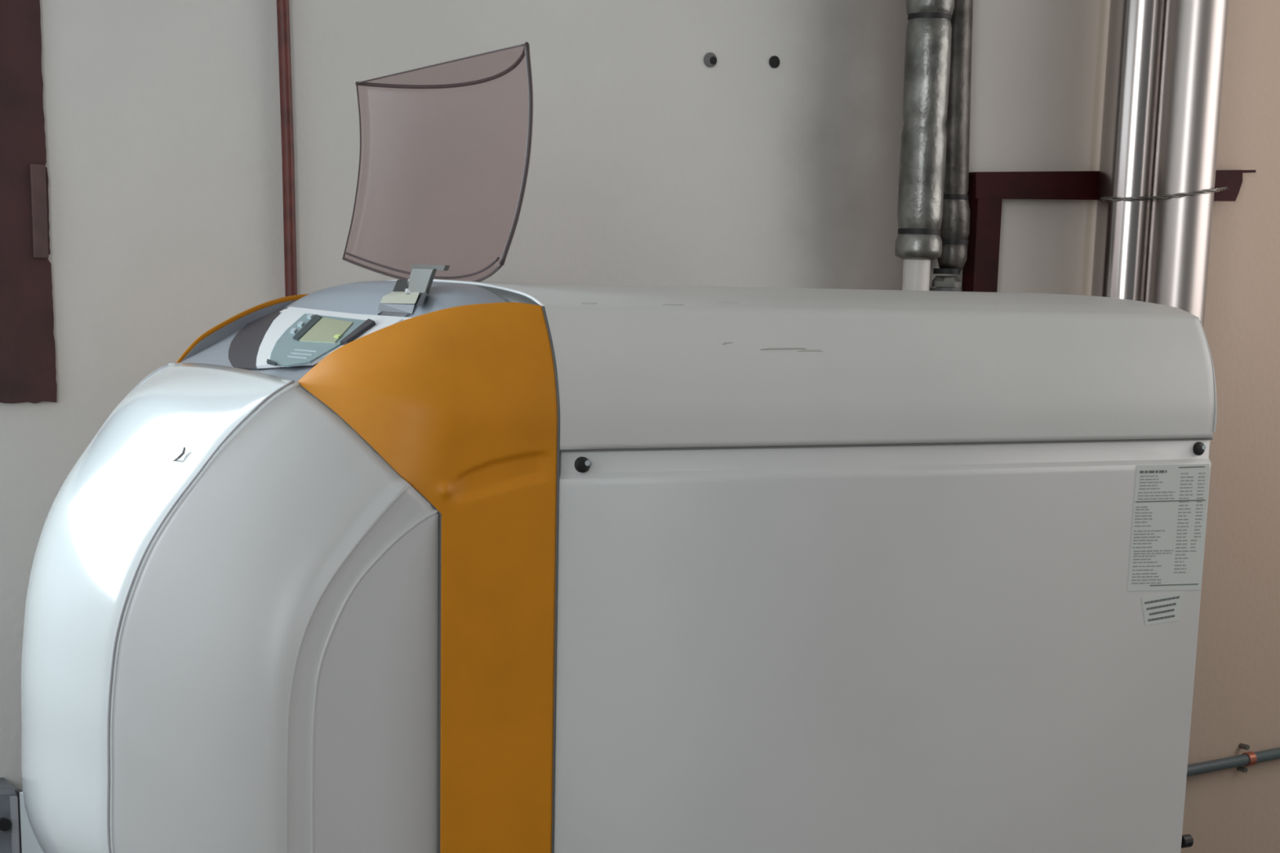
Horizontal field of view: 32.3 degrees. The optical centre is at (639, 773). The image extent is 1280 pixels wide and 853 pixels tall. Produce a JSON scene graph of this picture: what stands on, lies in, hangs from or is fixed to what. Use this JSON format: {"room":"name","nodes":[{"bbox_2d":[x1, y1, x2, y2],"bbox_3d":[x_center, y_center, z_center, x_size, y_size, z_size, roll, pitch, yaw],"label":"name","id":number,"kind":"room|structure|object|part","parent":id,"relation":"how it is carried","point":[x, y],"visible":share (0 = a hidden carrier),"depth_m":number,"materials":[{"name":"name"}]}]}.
{"room":"boiler room","nodes":[
{"label":"boiler room","id":0,"kind":"room"},
{"bbox_2d":[0,0,1279,852],"bbox_3d":[-0.562,-0.839,3.692,5.800,3.000,0.200,-5,14,-28],"label":"wall","id":1,"kind":"structure","parent":0,"point":[651,163],"depth_m":3.78,"materials":[{"name":"paint"}]},
{"bbox_2d":[0,777,22,852],"bbox_3d":[-1.123,0.315,3.459,0.302,0.586,0.135,-5,14,-28],"label":"junction box","id":2,"kind":"object","parent":1,"relation":"attached to","point":[10,808],"visible":0.98,"depth_m":3.42,"materials":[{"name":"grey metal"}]},
{"bbox_3d":[-0.982,0.079,3.408,0.020,0.020,0.010,-5,14,-28],"label":"knob","id":3,"kind":"part","parent":2,"relation":"part of","materials":[{"name":"black plastic"}]},
{"bbox_3d":[-0.975,0.314,3.474,0.010,0.568,0.008,-5,14,-28],"label":"frame","id":4,"kind":"part","parent":2,"relation":"part of","materials":[{"name":"grey"}]},
{"bbox_2d":[0,0,57,403],"bbox_3d":[-1.015,-1.124,3.246,0.274,1.148,0.019,-5,14,-28],"label":"window shutter","id":5,"kind":"object","parent":1,"relation":"attached to","point":[28,370],"visible":1,"depth_m":3.35,"materials":[{"name":"red paint"}]},
{"bbox_2d":[276,0,297,297],"bbox_3d":[-0.564,-0.810,3.562,0.073,3.000,0.019,-5,14,-28],"label":"pipe","id":6,"kind":"object","parent":1,"relation":"attached to","point":[282,6],"visible":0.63,"depth_m":3.51,"materials":[{"name":"metal"}]},
{"bbox_2d":[703,52,716,66],"bbox_3d":[0.123,-1.246,3.856,0.025,0.025,0.006,-5,14,-28],"label":"plug","id":7,"kind":"object","parent":1,"relation":"attached to","point":[710,59],"visible":1,"depth_m":3.85,"materials":[{"name":"grey plastic"}]},
{"bbox_2d":[768,55,779,67],"bbox_3d":[0.239,-1.262,3.916,0.021,0.021,0.006,-5,14,-28],"label":"plug","id":8,"kind":"object","parent":1,"relation":"attached to","point":[774,61],"visible":1,"depth_m":3.91,"materials":[{"name":"grey plastic"}]},
{"bbox_2d":[961,169,1256,292],"bbox_3d":[0.906,-0.338,4.483,0.695,1.742,0.037,-5,14,-28],"label":"bracket","id":9,"kind":"object","parent":1,"relation":"attached to","point":[987,190],"visible":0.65,"depth_m":4.18,"materials":[{"name":"red metal"}]},
{"bbox_2d":[1186,742,1279,777],"bbox_3d":[1.439,-0.051,4.846,0.988,0.089,0.036,-5,14,-28],"label":"conduit pipe","id":10,"kind":"object","parent":1,"relation":"attached to","point":[1249,758],"visible":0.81,"depth_m":4.76,"materials":[{"name":"grey metal"}]},
{"bbox_3d":[0.849,1.291,1.417,6.200,0.100,6.300,-5,14,-28],"label":"floor","id":11,"kind":"structure","parent":0,"visible":0},
{"bbox_2d":[19,41,1217,852],"bbox_3d":[-0.070,-0.113,3.262,1.649,1.792,0.816,-5,14,-28],"label":"boiler","id":12,"kind":"object","parent":11,"relation":"on","point":[420,563],"visible":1,"depth_m":2.83,"materials":[{"name":"grey metal"}]},
{"bbox_3d":[-0.631,0.369,3.116,0.370,0.652,0.390,-5,14,-28],"label":"panel","id":13,"kind":"part","parent":12,"relation":"part of","materials":[{"name":"grey plastic"}]},
{"bbox_3d":[-0.466,-0.567,2.934,0.164,0.078,0.618,-5,14,-28],"label":"control panel","id":14,"kind":"part","parent":12,"relation":"part of","materials":[{"name":"grey plastic"}]},
{"bbox_3d":[-0.514,-0.592,3.004,0.097,0.077,0.421,0,13,-7],"label":"dark trim","id":15,"kind":"part","parent":12,"relation":"part of","materials":[{"name":"grey plastic"}]},
{"bbox_3d":[-0.447,-0.015,2.699,0.390,0.910,0.159,-3,13,-17],"label":"cheek panel","id":16,"kind":"part","parent":12,"relation":"part of","materials":[{"name":"grey plastic"}]},
{"bbox_2d":[282,280,509,317],"bbox_3d":[-0.344,-0.638,2.985,0.105,0.057,0.690,-5,14,-28],"label":"hood","id":17,"kind":"object","parent":12,"relation":"attached to","point":[371,299],"depth_m":2.86,"materials":[{"name":"grey plastic"}]},
{"bbox_3d":[-0.280,-0.632,2.833,0.006,0.032,0.085,-5,14,-28],"label":"hinge arm","id":18,"kind":"part","parent":12,"relation":"part of","materials":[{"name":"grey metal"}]},
{"bbox_3d":[-0.017,-0.010,3.766,1.063,1.274,0.026,-5,14,-28],"label":"panel","id":19,"kind":"part","parent":12,"relation":"part of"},
{"bbox_3d":[0.350,0.147,3.102,1.063,1.274,0.026,-5,14,-28],"label":"panel","id":20,"kind":"part","parent":12,"relation":"part of","materials":[{"name":"white metal"}]},
{"bbox_2d":[1144,595,1179,622],"bbox_3d":[0.762,-0.240,3.223,0.066,0.035,0.001,-5,14,-28],"label":"print","id":21,"kind":"object","parent":12,"relation":"attached to","point":[1157,608],"depth_m":3.22,"materials":[{"name":"grey paper"}]},
{"bbox_2d":[1131,472,1204,584],"bbox_3d":[0.765,-0.354,3.198,0.127,0.159,0.001,-5,14,-28],"label":"label","id":22,"kind":"object","parent":12,"relation":"on","point":[1168,508],"depth_m":3.20,"materials":[{"name":"grey paper"}]},
{"bbox_3d":[0.647,-0.666,3.526,0.002,0.184,0.801,-5,14,-28],"label":"plate","id":23,"kind":"part","parent":12,"relation":"part of","materials":[{"name":"white metal"}]},
{"bbox_2d":[894,0,954,290],"bbox_3d":[0.502,-0.882,4.004,0.085,2.995,0.085,-5,14,-28],"label":"insulated pipe","id":24,"kind":"object","parent":11,"relation":"on","point":[918,242],"visible":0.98,"depth_m":3.92,"materials":[{"name":"metal"}]},
{"bbox_2d":[929,0,973,291],"bbox_3d":[0.566,-0.909,4.130,0.145,2.997,0.062,-5,14,-28],"label":"insulated pipe","id":25,"kind":"object","parent":11,"relation":"on","point":[955,224],"visible":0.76,"depth_m":4.06,"materials":[{"name":"metal"}]},
{"bbox_2d":[1091,0,1166,302],"bbox_3d":[0.934,-0.933,4.264,0.122,3.000,0.122,-5,14,-28],"label":"flue pipe","id":26,"kind":"object","parent":11,"relation":"on","point":[1135,34],"visible":0.32,"depth_m":4.16,"materials":[{"name":"silver metal"}]},
{"bbox_2d":[1100,186,1227,201],"bbox_3d":[1.068,-1.112,4.227,0.368,0.043,0.244,-5,14,-28],"label":"wire","id":27,"kind":"object","parent":26,"relation":"attached to","point":[1216,189],"visible":0.98,"depth_m":4.12,"materials":[{"name":"grey"}]},
{"bbox_2d":[1145,0,1228,329],"bbox_3d":[1.016,-0.912,4.180,0.112,3.000,0.112,-5,14,-28],"label":"flue pipe","id":28,"kind":"object","parent":11,"relation":"on","point":[1194,40],"visible":0.35,"depth_m":4.08,"materials":[{"name":"silver metal"}]}
]}

